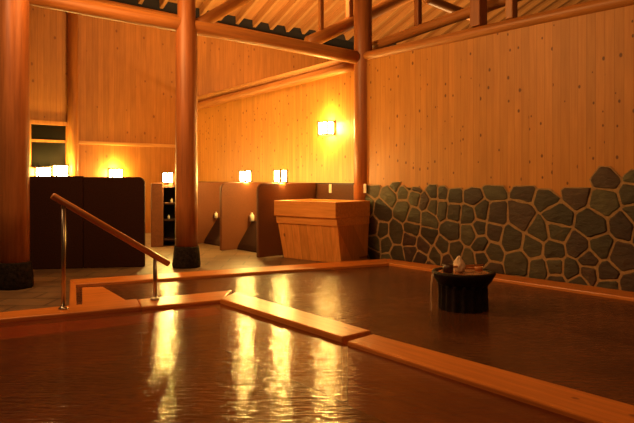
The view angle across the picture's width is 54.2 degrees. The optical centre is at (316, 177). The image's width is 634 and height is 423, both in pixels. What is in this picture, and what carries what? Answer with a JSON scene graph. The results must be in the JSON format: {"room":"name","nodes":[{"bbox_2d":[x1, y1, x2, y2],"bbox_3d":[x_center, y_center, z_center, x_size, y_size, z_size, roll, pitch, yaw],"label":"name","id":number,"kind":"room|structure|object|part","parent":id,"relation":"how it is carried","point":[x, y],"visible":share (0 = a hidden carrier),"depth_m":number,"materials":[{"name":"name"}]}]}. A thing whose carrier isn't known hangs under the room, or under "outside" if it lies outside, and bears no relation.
{"room":"spa","nodes":[
{"label":"spa","id":0,"kind":"room"},
{"bbox_2d":[29,5,331,232],"bbox_3d":[-2.027,-1.297,18.058,26.000,5.995,0.145,0,0,-43],"label":"wall","id":1,"kind":"structure","parent":0,"point":[127,71],"depth_m":15.45,"materials":[{"name":"brown wood"}]},
{"bbox_2d":[30,119,78,175],"bbox_3d":[-6.023,-0.670,14.086,1.177,1.271,0.160,0,0,-43],"label":"window","id":2,"kind":"structure","parent":1,"relation":"in","point":[48,139],"depth_m":14.09,"materials":[{"name":"brown wood"}]},
{"bbox_2d":[35,167,51,175],"bbox_3d":[-6.077,-0.112,13.785,0.301,0.271,0.206,0,0,-43],"label":"wall lantern","id":3,"kind":"object","parent":2,"relation":"attached to","point":[39,171],"visible":0.62,"depth_m":13.72,"materials":[{"name":"beige paper"}]},
{"bbox_3d":[-6.075,-0.112,13.783,0.250,0.220,0.150,0,0,-43],"label":"lamp shade","id":4,"kind":"part","parent":3,"relation":"part of","materials":[{"name":"beige paper"}]},
{"bbox_3d":[-6.109,-0.730,14.104,0.777,0.951,0.008,0,0,-43],"label":"pane","id":5,"kind":"part","parent":2,"relation":"part of","materials":[{"name":"clear glass"}]},
{"bbox_3d":[-6.023,-0.135,14.086,1.177,0.200,0.160,0,0,-43],"label":"sill","id":6,"kind":"part","parent":2,"relation":"part of","materials":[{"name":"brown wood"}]},
{"bbox_2d":[52,165,68,175],"bbox_3d":[-5.804,-0.159,14.042,0.301,0.271,0.206,0,0,-43],"label":"wall lantern","id":7,"kind":"object","parent":2,"relation":"attached to","point":[57,170],"visible":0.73,"depth_m":13.98,"materials":[{"name":"beige paper"}]},
{"bbox_3d":[-5.803,-0.159,14.041,0.250,0.220,0.150,0,0,-43],"label":"lamp shade","id":8,"kind":"part","parent":7,"relation":"part of","materials":[{"name":"beige paper"}]},
{"bbox_2d":[108,168,123,176],"bbox_3d":[-4.902,-0.098,15.111,0.301,0.271,0.206,0,0,-43],"label":"wall lantern","id":9,"kind":"object","parent":1,"relation":"attached to","point":[112,172],"visible":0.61,"depth_m":15.05,"materials":[{"name":"beige paper"}]},
{"bbox_3d":[-4.900,-0.098,15.110,0.250,0.220,0.150,0,0,-43],"label":"lamp shade","id":10,"kind":"part","parent":9,"relation":"part of","materials":[{"name":"beige paper"}]},
{"bbox_2d":[78,141,174,147],"bbox_3d":[-4.517,-0.839,15.581,2.982,0.080,0.050,0,0,-43],"label":"trim","id":11,"kind":"structure","parent":1,"relation":"attached to","point":[79,142],"depth_m":15.34,"materials":[{"name":"brown wood"}]},
{"bbox_2d":[92,0,299,39],"bbox_3d":[-0.988,-4.184,18.759,22.500,0.204,0.207,0,0,-43],"label":"log","id":12,"kind":"object","parent":1,"relation":"on","point":[103,1],"visible":0.07,"depth_m":15.54,"materials":[{"name":"brown wood"}]},
{"bbox_2d":[110,0,353,49],"bbox_3d":[-2.025,-4.455,18.059,26.000,0.320,0.100,0,0,-43],"label":"trim","id":13,"kind":"structure","parent":1,"relation":"on","point":[170,7],"depth_m":18.02,"materials":[{"name":"black"}]},
{"bbox_2d":[0,233,372,311],"bbox_3d":[-5.340,1.650,9.496,13.584,0.500,8.333,0,0,-43],"label":"floor","id":14,"kind":"structure","parent":0,"point":[45,292],"depth_m":9.49,"materials":[{"name":"stone"}]},
{"bbox_2d":[0,0,33,290],"bbox_3d":[-3.868,-0.900,7.927,0.460,4.600,0.456,0,0,0],"label":"wooden column","id":15,"kind":"structure","parent":14,"relation":"on","point":[16,268],"depth_m":7.78,"materials":[{"name":"brown wood"}]},
{"bbox_2d":[0,299,140,322],"bbox_3d":[-2.696,1.585,6.181,1.836,0.530,0.432,0,0,-26],"label":"curb","id":16,"kind":"object","parent":14,"relation":"on","point":[132,304],"visible":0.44,"depth_m":6.18,"materials":[{"name":"brown wood"}]},
{"bbox_2d":[50,193,169,309],"bbox_3d":[-2.137,0.736,6.504,1.224,1.167,0.100,0,0,-32],"label":"handrail","id":17,"kind":"object","parent":16,"relation":"on","point":[64,203],"visible":1,"depth_m":6.34,"materials":[{"name":"brown wood"}]},
{"bbox_3d":[-2.554,0.792,6.247,0.042,1.056,0.042,0,0,0],"label":"post","id":18,"kind":"part","parent":17,"relation":"part of","materials":[{"name":"silver metal"}]},
{"bbox_3d":[-2.137,0.560,6.504,1.423,0.068,0.068,37,-18,-26],"label":"rail","id":19,"kind":"part","parent":17,"relation":"part of","materials":[{"name":"brown wood"}]},
{"bbox_3d":[-1.760,1.093,6.736,0.042,0.455,0.042,0,0,0],"label":"post","id":20,"kind":"part","parent":17,"relation":"part of","materials":[{"name":"silver metal"}]},
{"bbox_2d":[67,12,77,175],"bbox_3d":[-5.679,-1.257,14.424,0.250,5.315,0.250,0,0,0],"label":"wall post","id":21,"kind":"object","parent":14,"relation":"on","point":[72,18],"visible":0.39,"depth_m":14.32,"materials":[{"name":"brown wood"}]},
{"bbox_2d":[69,280,75,305],"bbox_3d":[-2.851,1.585,7.240,0.072,0.530,1.782,0,0,-21],"label":"curb","id":22,"kind":"object","parent":14,"relation":"on","point":[72,296],"visible":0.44,"depth_m":7.03,"materials":[{"name":"brown wood"}]},
{"bbox_2d":[30,176,144,268],"bbox_3d":[-3.636,0.685,9.658,1.850,1.431,0.114,0,0,-10],"label":"wall","id":23,"kind":"structure","parent":14,"relation":"on","point":[119,202],"depth_m":9.63,"materials":[{"name":"wood"}]},
{"bbox_2d":[151,183,162,246],"bbox_3d":[-3.255,0.751,12.619,0.240,1.299,0.080,0,0,-19],"label":"wall","id":24,"kind":"structure","parent":14,"relation":"on","point":[156,188],"depth_m":12.58,"materials":[{"name":"brown stone"}]},
{"bbox_2d":[163,183,174,243],"bbox_3d":[-3.003,0.737,12.941,0.490,1.326,0.450,0,0,-11],"label":"shelf rack","id":25,"kind":"object","parent":14,"relation":"on","point":[168,190],"visible":0.57,"depth_m":13.11,"materials":[{"name":"black wood"}]},
{"bbox_2d":[162,172,173,182],"bbox_3d":[-3.052,-0.006,12.685,0.241,0.231,0.176,0,0,-11],"label":"wall lantern","id":26,"kind":"object","parent":25,"relation":"on","point":[167,177],"visible":0.99,"depth_m":12.62,"materials":[{"name":"beige paper"}]},
{"bbox_3d":[-3.051,-0.006,12.683,0.190,0.180,0.120,0,0,-11],"label":"lamp shade","id":27,"kind":"part","parent":26,"relation":"part of","materials":[{"name":"beige paper"}]},
{"bbox_3d":[-3.000,0.865,12.926,0.410,0.030,0.420,0,0,-11],"label":"shelf","id":28,"kind":"part","parent":25,"relation":"part of","materials":[{"name":"brown wood"}]},
{"bbox_3d":[-3.000,1.265,12.926,0.410,0.030,0.420,0,0,-11],"label":"shelf","id":29,"kind":"part","parent":25,"relation":"part of","materials":[{"name":"brown wood"}]},
{"bbox_2d":[172,0,200,268],"bbox_3d":[-2.053,-1.700,9.753,0.446,6.200,0.442,0,0,0],"label":"wooden column","id":30,"kind":"structure","parent":14,"relation":"on","point":[186,254],"depth_m":9.61,"materials":[{"name":"brown wood"}]},
{"bbox_2d":[29,0,359,63],"bbox_3d":[-2.043,-2.393,9.756,6.014,0.759,0.238,0,0,-23],"label":"tie beam","id":31,"kind":"structure","parent":30,"relation":"attached to","point":[97,9],"depth_m":9.77,"materials":[{"name":"brown wood"}]},
{"bbox_2d":[196,0,251,22],"bbox_3d":[-1.042,-3.502,11.481,0.202,2.295,3.715,0,0,28],"label":"log","id":32,"kind":"object","parent":31,"relation":"on","point":[217,13],"visible":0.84,"depth_m":10.32,"materials":[{"name":"brown wood"}]},
{"bbox_2d":[204,218,219,245],"bbox_3d":[-1.669,1.072,13.129,0.997,0.657,1.410,0,0,-38],"label":"countertop","id":33,"kind":"structure","parent":14,"relation":"on","point":[213,237],"depth_m":13.19,"materials":[{"name":"stone"}]},
{"bbox_2d":[198,182,227,243],"bbox_3d":[-2.223,0.744,13.572,1.381,1.312,0.070,0,0,-43],"label":"wall","id":34,"kind":"structure","parent":14,"relation":"on","point":[208,192],"depth_m":13.39,"materials":[{"name":"brown stone"}]},
{"bbox_2d":[71,259,388,286],"bbox_3d":[-0.958,1.585,8.933,4.819,0.530,0.483,0,0,-25],"label":"curb","id":35,"kind":"object","parent":14,"relation":"on","point":[375,262],"visible":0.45,"depth_m":8.66,"materials":[{"name":"brown wood"}]},
{"bbox_2d":[237,221,256,252],"bbox_3d":[-0.830,1.072,12.039,0.997,0.657,1.338,0,0,-38],"label":"countertop","id":36,"kind":"structure","parent":14,"relation":"on","point":[248,242],"depth_m":12.07,"materials":[{"name":"stone"}]},
{"bbox_2d":[220,182,275,249],"bbox_3d":[-1.362,0.744,12.454,1.381,1.312,0.070,0,0,-43],"label":"wall","id":37,"kind":"structure","parent":14,"relation":"on","point":[238,200],"depth_m":12.18,"materials":[{"name":"brown stone"}]},
{"bbox_2d":[239,170,251,181],"bbox_3d":[-1.431,-0.037,12.411,0.176,0.241,0.236,0,0,-38],"label":"wall lantern","id":38,"kind":"object","parent":37,"relation":"on","point":[244,175],"visible":0.94,"depth_m":12.36,"materials":[{"name":"beige paper"}]},
{"bbox_3d":[-1.432,-0.037,12.410,0.120,0.190,0.185,0,0,-38],"label":"lamp shade","id":39,"kind":"part","parent":38,"relation":"part of","materials":[{"name":"beige paper"}]},
{"bbox_2d":[257,183,315,257],"bbox_3d":[-0.545,0.744,11.392,1.381,1.312,0.070,0,0,-43],"label":"wall","id":40,"kind":"structure","parent":14,"relation":"on","point":[269,243],"depth_m":11.09,"materials":[{"name":"brown stone"}]},
{"bbox_2d":[273,169,287,182],"bbox_3d":[-0.662,-0.037,11.304,0.176,0.241,0.236,0,0,-38],"label":"wall lantern","id":41,"kind":"object","parent":40,"relation":"on","point":[280,175],"visible":1,"depth_m":11.25,"materials":[{"name":"beige paper"}]},
{"bbox_3d":[-0.664,-0.037,11.302,0.120,0.190,0.185,0,0,-38],"label":"lamp shade","id":42,"kind":"part","parent":41,"relation":"part of","materials":[{"name":"beige paper"}]},
{"bbox_2d":[274,199,369,261],"bbox_3d":[0.080,0.895,10.758,1.391,1.011,0.930,0,0,40],"label":"wooden tub","id":43,"kind":"object","parent":14,"relation":"on","point":[323,230],"visible":0.98,"depth_m":10.40,"materials":[{"name":"brown wood"}]},
{"bbox_2d":[354,0,371,199],"bbox_3d":[0.816,-1.900,10.996,0.337,6.600,0.337,0,0,0],"label":"post","id":44,"kind":"object","parent":14,"relation":"on","point":[362,9],"visible":0.46,"depth_m":10.85,"materials":[{"name":"brown wood"}]},
{"bbox_2d":[386,259,633,301],"bbox_3d":[3.171,1.585,7.534,0.437,0.530,6.642,0,0,-40],"label":"curb","id":45,"kind":"object","parent":14,"relation":"on","point":[540,283],"visible":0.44,"depth_m":7.71,"materials":[{"name":"brown wood"}]},
{"bbox_2d":[197,71,353,199],"bbox_3d":[-1.358,-0.156,13.846,0.350,3.712,7.254,0,0,-38],"label":"wall","id":46,"kind":"structure","parent":0,"point":[261,134],"depth_m":12.97,"materials":[{"name":"brown wood"}]},
{"bbox_2d":[197,60,346,101],"bbox_3d":[-1.421,-2.137,14.184,0.182,0.177,6.391,0,-1,-38],"label":"log","id":47,"kind":"object","parent":46,"relation":"on","point":[332,63],"visible":0.66,"depth_m":13.59,"materials":[{"name":"brown wood"}]},
{"bbox_2d":[197,63,353,109],"bbox_3d":[-1.317,-1.946,13.820,0.206,0.202,6.526,0,-1,-38],"label":"log","id":48,"kind":"object","parent":46,"relation":"on","point":[347,67],"visible":0.92,"depth_m":13.05,"materials":[{"name":"brown wood"}]},
{"bbox_2d":[317,120,334,135],"bbox_3d":[0.176,-0.945,11.773,0.206,0.271,0.301,0,0,-38],"label":"wall lantern","id":49,"kind":"object","parent":46,"relation":"attached to","point":[324,128],"visible":1,"depth_m":11.70,"materials":[{"name":"beige paper"}]},
{"bbox_3d":[0.174,-0.945,11.772,0.150,0.220,0.250,0,0,-38],"label":"lamp shade","id":50,"kind":"part","parent":49,"relation":"part of","materials":[{"name":"beige paper"}]},
{"bbox_2d":[0,303,584,422],"bbox_3d":[-1.000,1.360,2.632,7.000,0.001,8.264,0,0,0],"label":"pool water","id":51,"kind":"object","parent":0,"point":[215,362],"visible":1,"depth_m":4.18,"materials":[{"name":"brown liquid"}]},
{"bbox_2d":[348,334,633,422],"bbox_3d":[1.357,1.587,3.953,0.411,0.525,3.172,0,0,-38],"label":"plank","id":52,"kind":"object","parent":51,"relation":"in","point":[582,406],"visible":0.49,"depth_m":4.02,"materials":[{"name":"brown wood"}]},
{"bbox_2d":[76,266,633,404],"bbox_3d":[1.072,1.360,6.293,8.146,0.001,6.671,0,0,0],"label":"pool water","id":53,"kind":"object","parent":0,"point":[581,342],"visible":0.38,"depth_m":6.04,"materials":[{"name":"brown liquid"}]},
{"bbox_2d":[82,287,124,303],"bbox_3d":[-2.516,1.575,7.087,0.523,0.450,1.351,0,0,-29],"label":"step","id":54,"kind":"structure","parent":53,"relation":"in","point":[89,294],"depth_m":7.12,"materials":[{"name":"brown wood"}]},
{"bbox_2d":[138,290,231,309],"bbox_3d":[-1.408,1.588,6.864,1.139,0.524,0.509,0,0,-26],"label":"curb","id":55,"kind":"object","parent":53,"relation":"in","point":[209,297],"visible":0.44,"depth_m":6.71,"materials":[{"name":"brown wood"}]},
{"bbox_2d":[220,292,369,345],"bbox_3d":[-0.362,1.580,6.130,0.348,0.540,2.299,0,0,-38],"label":"plank","id":56,"kind":"object","parent":53,"relation":"in","point":[338,331],"visible":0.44,"depth_m":5.81,"materials":[{"name":"brown wood"}]},
{"bbox_2d":[432,256,495,313],"bbox_3d":[1.525,1.233,6.464,0.655,0.854,0.654,0,0,25],"label":"stone fountain","id":57,"kind":"object","parent":53,"relation":"in","point":[464,291],"visible":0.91,"depth_m":6.25,"materials":[{"name":"black stone"}]},
{"bbox_3d":[1.480,0.898,6.464,0.132,0.183,0.130,0,0,41],"label":"water spout","id":58,"kind":"part","parent":57,"relation":"part of","materials":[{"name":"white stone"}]},
{"bbox_2d":[443,263,483,272],"bbox_3d":[1.531,0.927,6.456,0.530,0.085,0.111,0,0,-27],"label":"ladle","id":59,"kind":"object","parent":57,"relation":"on","point":[447,268],"visible":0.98,"depth_m":6.33,"materials":[{"name":"brown wood"}]},
{"bbox_2d":[443,263,453,272],"bbox_3d":[1.344,0.927,6.361,0.112,0.085,0.112,0,0,0],"label":"cup","id":60,"kind":"object","parent":59,"relation":"on","point":[447,268],"depth_m":6.32,"materials":[{"name":"brown wood"}]},
{"bbox_3d":[1.575,0.919,6.484,0.426,0.031,0.028,0,0,-28],"label":"handle","id":61,"kind":"part","parent":59,"relation":"part of","materials":[{"name":"brown wood"}]},
{"bbox_2d":[432,267,495,288],"bbox_3d":[1.526,1.047,6.462,0.654,0.156,0.658,0,0,0],"label":"bowl","id":62,"kind":"object","parent":57,"relation":"on","point":[464,278],"depth_m":6.24,"materials":[{"name":"stone"}]},
{"bbox_2d":[465,266,482,270],"bbox_3d":[1.631,0.935,6.418,0.182,0.045,0.092,0,0,36],"label":"ladle","id":63,"kind":"object","parent":57,"relation":"on","point":[477,268],"visible":1,"depth_m":6.37,"materials":[{"name":"brown wood"}]},
{"bbox_2d":[474,266,482,270],"bbox_3d":[1.667,0.935,6.391,0.092,0.045,0.091,0,0,0],"label":"cup","id":64,"kind":"object","parent":63,"relation":"on","point":[477,268],"depth_m":6.36,"materials":[{"name":"brown wood"}]},
{"bbox_2d":[138,0,590,44],"bbox_3d":[2.989,-7.557,12.785,24.689,6.723,14.594,0,0,-38],"label":"ceiling","id":65,"kind":"structure","parent":0,"point":[302,14],"depth_m":19.21,"materials":[{"name":"brown wood"}]},
{"bbox_2d":[304,0,411,43],"bbox_3d":[2.005,-3.828,12.870,6.056,3.142,0.238,0,0,-44],"label":"log","id":66,"kind":"object","parent":65,"relation":"attached to","point":[336,29],"visible":0.7,"depth_m":11.31,"materials":[{"name":"brown wood"}]},
{"bbox_2d":[318,0,323,30],"bbox_3d":[0.071,-4.108,11.017,0.080,3.000,0.080,0,0,-38],"label":"stud","id":67,"kind":"object","parent":66,"relation":"on","point":[320,2],"visible":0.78,"depth_m":10.99,"materials":[{"name":"brown wood"}]},
{"bbox_2d":[346,0,352,17],"bbox_3d":[0.604,-4.473,11.528,0.112,3.000,0.112,0,0,-38],"label":"stud","id":68,"kind":"object","parent":66,"relation":"on","point":[349,3],"visible":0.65,"depth_m":11.49,"materials":[{"name":"brown wood"}]},
{"bbox_2d":[422,0,469,20],"bbox_3d":[2.665,-3.252,11.999,1.677,0.352,0.186,0,0,-37],"label":"log","id":69,"kind":"object","parent":66,"relation":"attached to","point":[443,5],"visible":0.49,"depth_m":11.72,"materials":[{"name":"brown wood"}]},
{"bbox_2d":[365,5,633,291],"bbox_3d":[2.733,-0.210,8.506,0.178,3.819,6.200,0,0,-38],"label":"wall","id":70,"kind":"structure","parent":0,"point":[511,152],"depth_m":8.46,"materials":[{"name":"brown wood"}]},
{"bbox_2d":[363,0,633,59],"bbox_3d":[2.458,-2.109,8.828,0.173,0.175,5.449,0,1,-38],"label":"log","id":71,"kind":"object","parent":70,"relation":"on","point":[593,6],"visible":0.89,"depth_m":8.54,"materials":[{"name":"brown wood"}]},
{"bbox_2d":[372,0,521,49],"bbox_3d":[2.271,-2.535,9.594,0.176,0.504,4.516,0,0,-38],"label":"log","id":72,"kind":"object","parent":71,"relation":"on","point":[463,14],"visible":0.77,"depth_m":10.04,"materials":[{"name":"brown wood"}]},
{"bbox_2d":[414,0,421,25],"bbox_3d":[1.687,-3.139,10.356,0.100,1.200,0.100,0,0,-38],"label":"stud","id":73,"kind":"object","parent":72,"relation":"on","point":[417,3],"visible":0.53,"depth_m":10.32,"materials":[{"name":"brown wood"}]},
{"bbox_2d":[470,0,486,27],"bbox_3d":[2.346,-3.444,9.007,0.182,2.500,0.182,0,0,-38],"label":"stud","id":74,"kind":"object","parent":71,"relation":"on","point":[478,8],"visible":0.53,"depth_m":8.94,"materials":[{"name":"brown wood"}]},
{"bbox_2d":[505,0,517,19],"bbox_3d":[2.687,-3.439,8.564,0.124,2.500,0.124,0,0,-38],"label":"stud","id":75,"kind":"object","parent":71,"relation":"on","point":[511,6],"visible":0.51,"depth_m":8.52,"materials":[{"name":"brown wood"}]}
]}

